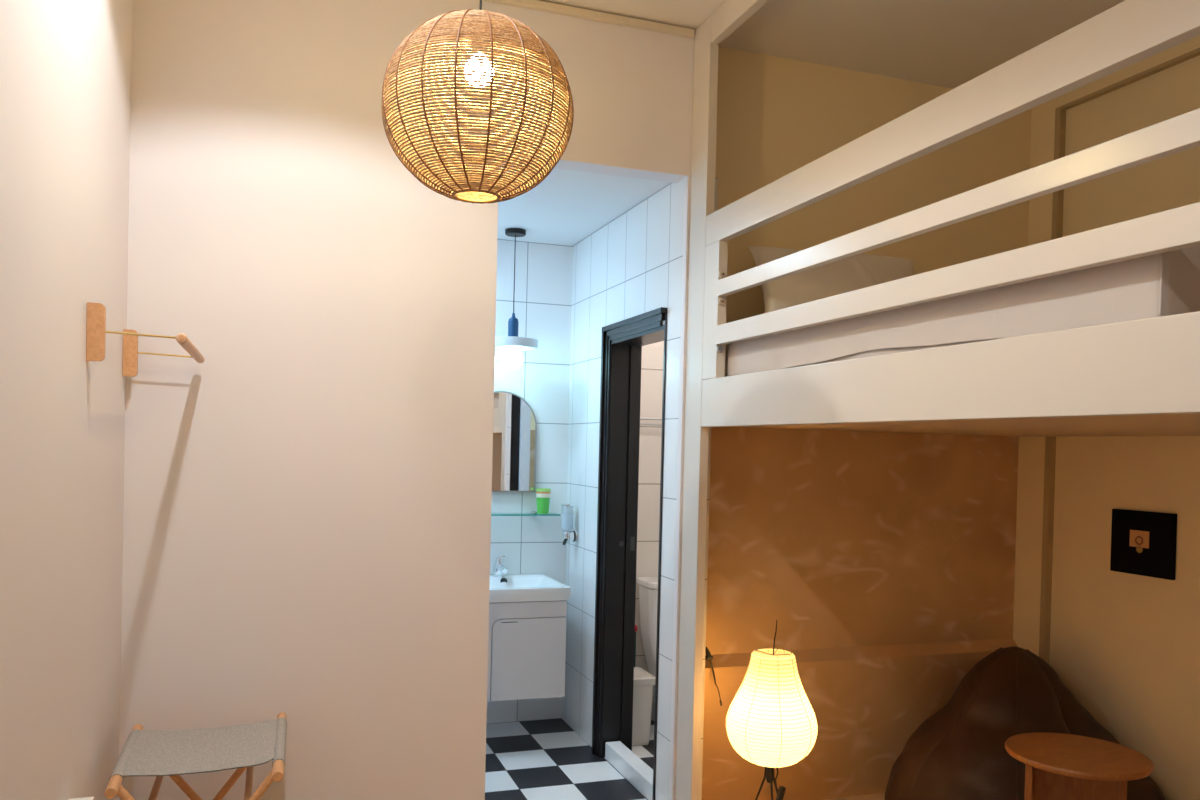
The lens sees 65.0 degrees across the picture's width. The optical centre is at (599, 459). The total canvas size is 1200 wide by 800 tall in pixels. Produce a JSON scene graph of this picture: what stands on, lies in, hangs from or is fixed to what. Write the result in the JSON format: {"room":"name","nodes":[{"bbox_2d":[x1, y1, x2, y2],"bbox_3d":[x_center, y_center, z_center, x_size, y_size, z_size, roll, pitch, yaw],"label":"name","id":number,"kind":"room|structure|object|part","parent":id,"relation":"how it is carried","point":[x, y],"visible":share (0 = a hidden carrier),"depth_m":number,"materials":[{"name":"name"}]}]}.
{"room":"bedroom","nodes":[
{"label":"bedroom","id":0,"kind":"room"},
{"bbox_2d":[0,0,132,799],"bbox_3d":[-0.819,-0.110,0.740,0.120,3.262,5.140,1,1,-19],"label":"wall","id":1,"kind":"structure","parent":0,"point":[65,65],"depth_m":2.21,"materials":[{"name":"beige paint"}]},
{"bbox_2d":[68,797,93,799],"bbox_3d":[-1.308,0.924,2.360,0.060,0.128,0.080,1,1,-19],"label":"wall socket","id":2,"kind":"object","parent":1,"relation":"attached to","point":[83,798],"visible":1,"depth_m":2.39,"materials":[{"name":"white plastic"}]},
{"bbox_2d":[86,302,204,376],"bbox_3d":[-1.353,-0.344,2.848,0.248,0.154,0.706,1,1,-19],"label":"clothes rack","id":3,"kind":"object","parent":1,"relation":"attached to","point":[96,312],"visible":1,"depth_m":2.55,"materials":[{"name":"brown wood"}]},
{"bbox_3d":[-1.242,-0.338,2.554,0.190,0.012,0.006,1,1,-19],"label":"rod","id":4,"kind":"part","parent":3,"relation":"part of","materials":[{"name":"gold metal"}]},
{"bbox_3d":[-1.454,-0.351,3.163,0.190,0.012,0.006,1,1,-19],"label":"rod","id":5,"kind":"part","parent":3,"relation":"part of","materials":[{"name":"gold metal"}]},
{"bbox_2d":[118,0,694,799],"bbox_3d":[-0.681,-0.144,3.647,2.292,3.262,0.260,1,1,-19],"label":"wall","id":6,"kind":"structure","parent":0,"point":[307,509],"depth_m":3.39,"materials":[{"name":"beige paint"}]},
{"bbox_2d":[484,0,694,37],"bbox_3d":[-0.591,-1.750,3.491,2.059,0.028,0.028,1,1,-19],"label":"trim","id":7,"kind":"structure","parent":6,"relation":"attached to","point":[530,4],"depth_m":3.69,"materials":[{"name":"paint"}]},
{"bbox_2d":[486,239,663,723],"bbox_3d":[-0.355,0.130,5.346,2.950,2.685,0.100,1,1,-19],"label":"wall","id":8,"kind":"structure","parent":0,"point":[543,272],"depth_m":5.30,"materials":[{"name":"white tile"}]},
{"bbox_2d":[492,391,536,491],"bbox_3d":[-0.546,-0.099,5.208,0.400,0.558,0.024,1,1,-19],"label":"bathroom mirror","id":9,"kind":"object","parent":8,"relation":"attached to","point":[514,419],"visible":0.55,"depth_m":5.22,"materials":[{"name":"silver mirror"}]},
{"bbox_2d":[491,511,560,515],"bbox_3d":[-0.502,0.299,5.175,0.557,0.028,0.130,1,1,-19],"label":"glass shelf","id":10,"kind":"object","parent":8,"relation":"attached to","point":[532,513],"visible":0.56,"depth_m":5.15,"materials":[{"name":"teal"}]},
{"bbox_2d":[536,488,550,513],"bbox_3d":[-0.315,0.231,5.222,0.085,0.138,0.085,1,1,-19],"label":"toothbrush cup","id":11,"kind":"object","parent":10,"relation":"on","point":[542,494],"visible":1,"depth_m":5.19,"materials":[{"name":"green plastic"}]},
{"bbox_2d":[487,600,566,701],"bbox_3d":[-0.503,0.957,4.978,0.510,0.494,0.531,1,1,-19],"label":"vanity cabinet","id":12,"kind":"object","parent":8,"relation":"attached to","point":[527,640],"visible":0.65,"depth_m":4.74,"materials":[{"name":"white paint"}]},
{"bbox_2d":[489,573,570,602],"bbox_3d":[-0.494,0.675,4.969,0.551,0.067,0.538,1,1,-19],"label":"washbasin","id":13,"kind":"object","parent":12,"relation":"in","point":[536,586],"visible":0.7,"depth_m":4.79,"materials":[{"name":"white ceramic"}]},
{"bbox_2d":[493,556,506,576],"bbox_3d":[-0.537,0.578,5.103,0.060,0.121,0.152,1,1,-19],"label":"faucet","id":14,"kind":"object","parent":13,"relation":"on","point":[500,568],"visible":1,"depth_m":5.12,"materials":[{"name":"silver metal"}]},
{"bbox_2d":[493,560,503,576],"bbox_3d":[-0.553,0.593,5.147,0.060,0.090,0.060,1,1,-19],"label":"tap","id":15,"kind":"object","parent":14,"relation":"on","point":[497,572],"depth_m":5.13,"materials":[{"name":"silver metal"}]},
{"bbox_3d":[-0.539,0.535,5.110,0.034,0.036,0.112,1,1,-19],"label":"lever","id":16,"kind":"part","parent":14,"relation":"part of","materials":[{"name":"silver metal"}]},
{"bbox_3d":[-0.531,0.587,5.088,0.038,0.047,0.119,1,1,-19],"label":"spout","id":17,"kind":"part","parent":14,"relation":"part of","materials":[{"name":"silver metal"}]},
{"bbox_2d":[640,417,661,425],"bbox_3d":[0.343,-0.219,5.490,0.650,0.047,0.072,1,1,-19],"label":"towel rail","id":18,"kind":"object","parent":8,"relation":"attached to","point":[641,418],"visible":0.09,"depth_m":5.45,"materials":[{"name":"silver metal"}]},
{"bbox_2d":[497,165,669,245],"bbox_3d":[-0.060,-1.237,4.651,3.000,0.080,1.552,1,1,-19],"label":"ceiling","id":19,"kind":"structure","parent":0,"point":[568,206],"depth_m":4.43,"materials":[{"name":"paint"}]},
{"bbox_2d":[495,228,537,369],"bbox_3d":[-0.455,-0.841,4.971,0.264,0.736,0.264,1,1,-19],"label":"pendant","id":20,"kind":"object","parent":19,"relation":"hanging from","point":[512,358],"visible":0.95,"depth_m":4.93,"materials":[{"name":"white metal"}]},
{"bbox_3d":[-0.462,-0.529,4.975,0.112,0.111,0.112,1,1,-19],"label":"bulb","id":21,"kind":"part","parent":20,"relation":"part of","materials":[{"name":"white glass"}]},
{"bbox_2d":[508,313,518,336],"bbox_3d":[-0.458,-0.703,4.973,0.055,0.140,0.055,1,1,-19],"label":"socket","id":22,"kind":"object","parent":20,"relation":"attached to","point":[513,324],"depth_m":4.95,"materials":[{"name":"blue metal"}]},
{"bbox_3d":[-0.451,-0.980,4.969,0.005,0.420,0.005,1,1,-19],"label":"cord","id":23,"kind":"part","parent":20,"relation":"part of","materials":[{"name":"black metal"}]},
{"bbox_3d":[-0.460,-0.612,4.974,0.264,0.050,0.264,1,1,-19],"label":"lamp shade","id":24,"kind":"part","parent":20,"relation":"part of","materials":[{"name":"white"}]},
{"bbox_2d":[561,178,717,799],"bbox_3d":[0.119,0.150,4.697,0.150,2.685,1.637,1,1,-19],"label":"wall","id":25,"kind":"structure","parent":0,"point":[631,266],"depth_m":4.69,"materials":[{"name":"white tile"}]},
{"bbox_2d":[561,503,578,544],"bbox_3d":[-0.167,0.355,5.137,0.094,0.227,0.074,1,1,-19],"label":"soap dispenser","id":26,"kind":"object","parent":25,"relation":"attached to","point":[567,518],"visible":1,"depth_m":5.11,"materials":[{"name":"white plastic"}]},
{"bbox_3d":[-0.176,0.247,5.133,0.071,0.012,0.071,1,1,-19],"label":"lid","id":27,"kind":"part","parent":26,"relation":"part of","materials":[{"name":"silver metal"}]},
{"bbox_3d":[-0.133,0.419,5.148,0.018,0.060,0.060,1,1,-19],"label":"wall plate","id":28,"kind":"part","parent":26,"relation":"part of","materials":[{"name":"silver metal"}]},
{"bbox_2d":[605,741,652,799],"bbox_3d":[0.167,1.456,4.399,0.080,0.085,0.640,1,1,-19],"label":"shower curb","id":29,"kind":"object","parent":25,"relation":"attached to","point":[637,772],"depth_m":4.39,"materials":[{"name":"white stone"}]},
{"bbox_2d":[592,307,666,799],"bbox_3d":[0.197,0.421,4.425,0.188,2.155,0.766,1,1,-19],"label":"door frame","id":30,"kind":"structure","parent":25,"relation":"in","point":[622,343],"depth_m":4.71,"materials":[{"name":"black paint"}]},
{"bbox_3d":[0.134,0.423,4.723,0.084,0.070,0.004,1,1,-19],"label":"strike plate","id":31,"kind":"part","parent":30,"relation":"part of","materials":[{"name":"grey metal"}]},
{"bbox_2d":[485,718,884,799],"bbox_3d":[0.815,1.583,2.113,4.172,0.080,6.832,1,1,-19],"label":"floor","id":32,"kind":"structure","parent":0,"point":[547,759],"depth_m":4.55,"materials":[{"name":"black tile"}]},
{"bbox_2d":[104,712,286,799],"bbox_3d":[-1.244,1.186,2.959,0.491,0.585,0.642,1,1,-19],"label":"folding stool","id":33,"kind":"object","parent":32,"relation":"on","point":[158,753],"visible":1,"depth_m":2.94,"materials":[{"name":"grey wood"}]},
{"bbox_3d":[-1.445,0.908,2.870,0.032,0.032,0.617,1,1,-20],"label":"rail","id":34,"kind":"part","parent":33,"relation":"part of","materials":[{"name":"brown wood"}]},
{"bbox_3d":[-1.166,1.200,2.728,0.453,0.566,0.025,1,1,-19],"label":"leg","id":35,"kind":"part","parent":33,"relation":"part of","materials":[{"name":"brown wood"}]},
{"bbox_3d":[-1.322,1.191,3.176,0.453,0.566,0.025,1,1,-19],"label":"leg","id":36,"kind":"part","parent":33,"relation":"part of","materials":[{"name":"brown wood"}]},
{"bbox_3d":[-1.329,1.190,3.206,0.444,0.565,0.025,1,1,-19],"label":"leg","id":37,"kind":"part","parent":33,"relation":"part of","materials":[{"name":"brown wood"}]},
{"bbox_3d":[-1.173,1.200,2.757,0.444,0.565,0.025,1,1,-19],"label":"leg","id":38,"kind":"part","parent":33,"relation":"part of","materials":[{"name":"brown wood"}]},
{"bbox_3d":[-1.032,0.916,3.036,0.032,0.032,0.626,1,1,-18],"label":"rail","id":39,"kind":"part","parent":33,"relation":"part of","materials":[{"name":"brown wood"}]},
{"bbox_2d":[634,625,637,666],"bbox_3d":[0.188,1.215,5.386,0.096,0.539,0.096,1,1,-19],"label":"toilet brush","id":40,"kind":"object","parent":32,"relation":"on","point":[636,627],"visible":0.12,"depth_m":5.37,"materials":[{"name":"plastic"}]},
{"bbox_3d":[0.189,1.183,5.386,0.028,0.405,0.028,1,1,-19],"label":"handle","id":41,"kind":"part","parent":40,"relation":"part of","materials":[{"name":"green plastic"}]},
{"bbox_2d":[632,667,655,745],"bbox_3d":[0.166,1.310,4.989,0.186,0.360,0.242,1,1,-19],"label":"trash bin","id":42,"kind":"object","parent":32,"relation":"on","point":[643,683],"visible":0.45,"depth_m":4.90,"materials":[{"name":"grey plastic"}]},
{"bbox_3d":[0.170,1.151,4.987,0.186,0.043,0.242,1,1,-19],"label":"bin lid","id":43,"kind":"part","parent":42,"relation":"part of","materials":[{"name":"grey plastic"}]},
{"bbox_2d":[637,577,657,720],"bbox_3d":[0.498,1.095,5.191,0.410,0.799,0.771,1,1,-19],"label":"toilet","id":44,"kind":"object","parent":32,"relation":"on","point":[648,586],"visible":0.18,"depth_m":5.34,"materials":[{"name":"white ceramic"}]},
{"bbox_3d":[0.421,0.710,5.435,0.376,0.038,0.244,1,1,-19],"label":"tank lid","id":45,"kind":"part","parent":44,"relation":"part of","materials":[{"name":"white ceramic"}]},
{"bbox_2d":[726,620,817,799],"bbox_3d":[0.662,1.069,3.642,0.350,0.899,0.352,1,1,-19],"label":"paper lantern","id":46,"kind":"object","parent":32,"relation":"on","point":[771,722],"visible":1,"depth_m":3.53,"materials":[{"name":"white paper"}]},
{"bbox_3d":[0.594,1.329,3.675,0.120,0.376,0.008,2,1,26],"label":"leg","id":47,"kind":"part","parent":46,"relation":"part of","materials":[{"name":"black metal"}]},
{"bbox_3d":[0.659,1.332,3.577,0.008,0.376,0.119,1,1,-4],"label":"leg","id":48,"kind":"part","parent":46,"relation":"part of","materials":[{"name":"black metal"}]},
{"bbox_3d":[0.664,0.958,3.640,0.350,0.432,0.350,1,1,-19],"label":"lamp shade","id":49,"kind":"part","parent":46,"relation":"part of","materials":[{"name":"paper"}]},
{"bbox_3d":[0.669,0.750,3.638,0.143,0.015,0.143,1,1,-19],"label":"wire frame","id":50,"kind":"part","parent":46,"relation":"part of","materials":[{"name":"black metal"}]},
{"bbox_2d":[776,786,785,799],"bbox_3d":[0.697,1.292,3.631,0.038,0.066,0.020,1,1,-19],"label":"switch","id":51,"kind":"object","parent":46,"relation":"attached to","point":[781,791],"depth_m":3.62,"materials":[{"name":"black plastic"}]},
{"bbox_2d":[675,0,1199,799],"bbox_3d":[1.679,-0.076,2.821,1.837,3.259,3.048,1,1,-19],"label":"bed","id":52,"kind":"object","parent":32,"relation":"on","point":[1141,377],"visible":1,"depth_m":2.45,"materials":[{"name":"beige paint"}]},
{"bbox_3d":[0.389,-0.120,3.797,0.038,3.259,0.154,1,1,-19],"label":"post","id":53,"kind":"part","parent":52,"relation":"part of","materials":[{"name":"beige paint"}]},
{"bbox_2d":[782,338,1001,368],"bbox_3d":[1.521,-0.322,3.035,1.551,0.328,1.953,1,1,-19],"label":"mattress","id":54,"kind":"object","parent":52,"relation":"on","point":[883,351],"visible":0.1,"depth_m":2.70,"materials":[{"name":"white fabric"}]},
{"bbox_2d":[726,245,1199,376],"bbox_3d":[1.523,-0.389,3.033,1.564,0.212,1.966,1,1,-19],"label":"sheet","id":55,"kind":"object","parent":54,"relation":"on","point":[1166,283],"visible":0.3,"depth_m":2.24,"materials":[{"name":"white fabric"}]},
{"bbox_2d":[749,246,914,312],"bbox_3d":[1.024,-0.716,3.987,0.800,0.348,0.229,1,1,-19],"label":"pillow","id":56,"kind":"object","parent":55,"relation":"on","point":[859,271],"visible":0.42,"depth_m":3.90,"materials":[{"name":"white fabric"}]},
{"bbox_3d":[0.866,-0.872,2.471,0.038,0.120,2.632,1,1,-19],"label":"rail","id":57,"kind":"part","parent":52,"relation":"part of","materials":[{"name":"beige paint"}]},
{"bbox_3d":[0.865,-0.450,2.433,0.030,0.073,2.504,1,1,-19],"label":"rail","id":58,"kind":"part","parent":52,"relation":"part of","materials":[{"name":"beige paint"}]},
{"bbox_3d":[0.869,-0.629,2.430,0.030,0.061,2.504,1,1,-19],"label":"rail","id":59,"kind":"part","parent":52,"relation":"part of","materials":[{"name":"beige paint"}]},
{"bbox_2d":[885,646,1165,799],"bbox_3d":[1.712,1.190,3.943,0.979,0.697,0.938,1,1,-19],"label":"bean bag","id":60,"kind":"object","parent":32,"relation":"on","point":[959,752],"visible":0.82,"depth_m":3.93,"materials":[{"name":"brown leather"}]},
{"bbox_2d":[1005,732,1153,799],"bbox_3d":[1.704,1.298,3.379,0.476,0.499,0.476,1,1,-19],"label":"side table","id":61,"kind":"object","parent":32,"relation":"on","point":[1059,766],"visible":1,"depth_m":3.36,"materials":[{"name":"orange wood"}]},
{"bbox_3d":[1.544,1.307,3.394,0.022,0.473,0.190,2,1,27],"label":"leg panel","id":62,"kind":"part","parent":61,"relation":"part of","materials":[{"name":"orange wood"}]},
{"bbox_3d":[1.715,1.311,3.401,0.276,0.473,0.022,2,1,27],"label":"leg panel","id":63,"kind":"part","parent":61,"relation":"part of","materials":[{"name":"orange wood"}]},
{"bbox_3d":[1.867,1.315,3.370,0.022,0.473,0.107,2,1,27],"label":"leg panel","id":64,"kind":"part","parent":61,"relation":"part of","materials":[{"name":"orange wood"}]},
{"bbox_2d":[539,0,1124,88],"bbox_3d":[1.112,-1.754,1.451,4.172,0.100,5.520,1,1,-19],"label":"ceiling","id":65,"kind":"structure","parent":0,"point":[943,43],"depth_m":3.78,"materials":[{"name":"paint"}]},
{"bbox_2d":[381,0,573,203],"bbox_3d":[-0.327,-1.236,2.582,0.524,1.034,0.520,2,1,37],"label":"pendant lamp","id":66,"kind":"object","parent":65,"relation":"hanging from","point":[457,28],"visible":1,"depth_m":2.42,"materials":[{"name":"wicker"}]},
{"bbox_3d":[-0.331,-1.069,2.584,0.082,0.091,0.082,1,1,-19],"label":"bulb","id":67,"kind":"part","parent":66,"relation":"part of","materials":[{"name":"white glass"}]},
{"bbox_2d":[472,33,487,55],"bbox_3d":[-0.329,-1.149,2.583,0.042,0.076,0.042,1,1,-19],"label":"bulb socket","id":68,"kind":"object","parent":66,"relation":"attached to","point":[475,33],"depth_m":2.57,"materials":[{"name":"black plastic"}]},
{"bbox_2d":[702,46,1031,799],"bbox_3d":[1.185,-0.108,4.336,1.775,3.262,0.185,1,1,-19],"label":"wall","id":69,"kind":"structure","parent":0,"point":[883,562],"depth_m":4.25,"materials":[{"name":"brown paint"}]},
{"bbox_2d":[705,647,721,705],"bbox_3d":[0.483,0.919,4.000,0.081,0.244,0.029,2,1,13],"label":"power cord","id":70,"kind":"object","parent":69,"relation":"hanging from","point":[709,657],"visible":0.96,"depth_m":4.00,"materials":[{"name":"black plastic"}]},
{"bbox_3d":[0.487,0.933,3.995,0.059,0.183,0.009,2,1,22],"label":"cord","id":71,"kind":"part","parent":70,"relation":"part of","materials":[{"name":"black plastic"}]},
{"bbox_2d":[1013,35,1199,799],"bbox_3d":[2.953,-0.037,2.181,0.150,3.262,5.380,1,1,-19],"label":"wall","id":72,"kind":"structure","parent":0,"point":[1126,646],"depth_m":4.06,"materials":[{"name":"beige paint"}]},
{"bbox_2d":[1039,437,1055,663],"bbox_3d":[2.092,0.719,4.423,0.035,1.651,0.032,1,1,-19],"label":"trim","id":73,"kind":"structure","parent":72,"relation":"attached to","point":[1050,442],"depth_m":4.41,"materials":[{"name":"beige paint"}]},
{"bbox_2d":[1051,48,1199,239],"bbox_3d":[2.535,-0.876,3.241,0.035,1.480,2.490,1,1,-19],"label":"trim","id":74,"kind":"structure","parent":72,"relation":"attached to","point":[1060,112],"depth_m":4.37,"materials":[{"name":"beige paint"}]},
{"bbox_2d":[1110,509,1176,579],"bbox_3d":[2.269,0.350,3.942,0.028,0.268,0.296,1,1,-19],"label":"picture frame","id":75,"kind":"object","parent":72,"relation":"attached to","point":[1143,543],"visible":1,"depth_m":3.92,"materials":[{"name":"black paint"}]}
]}

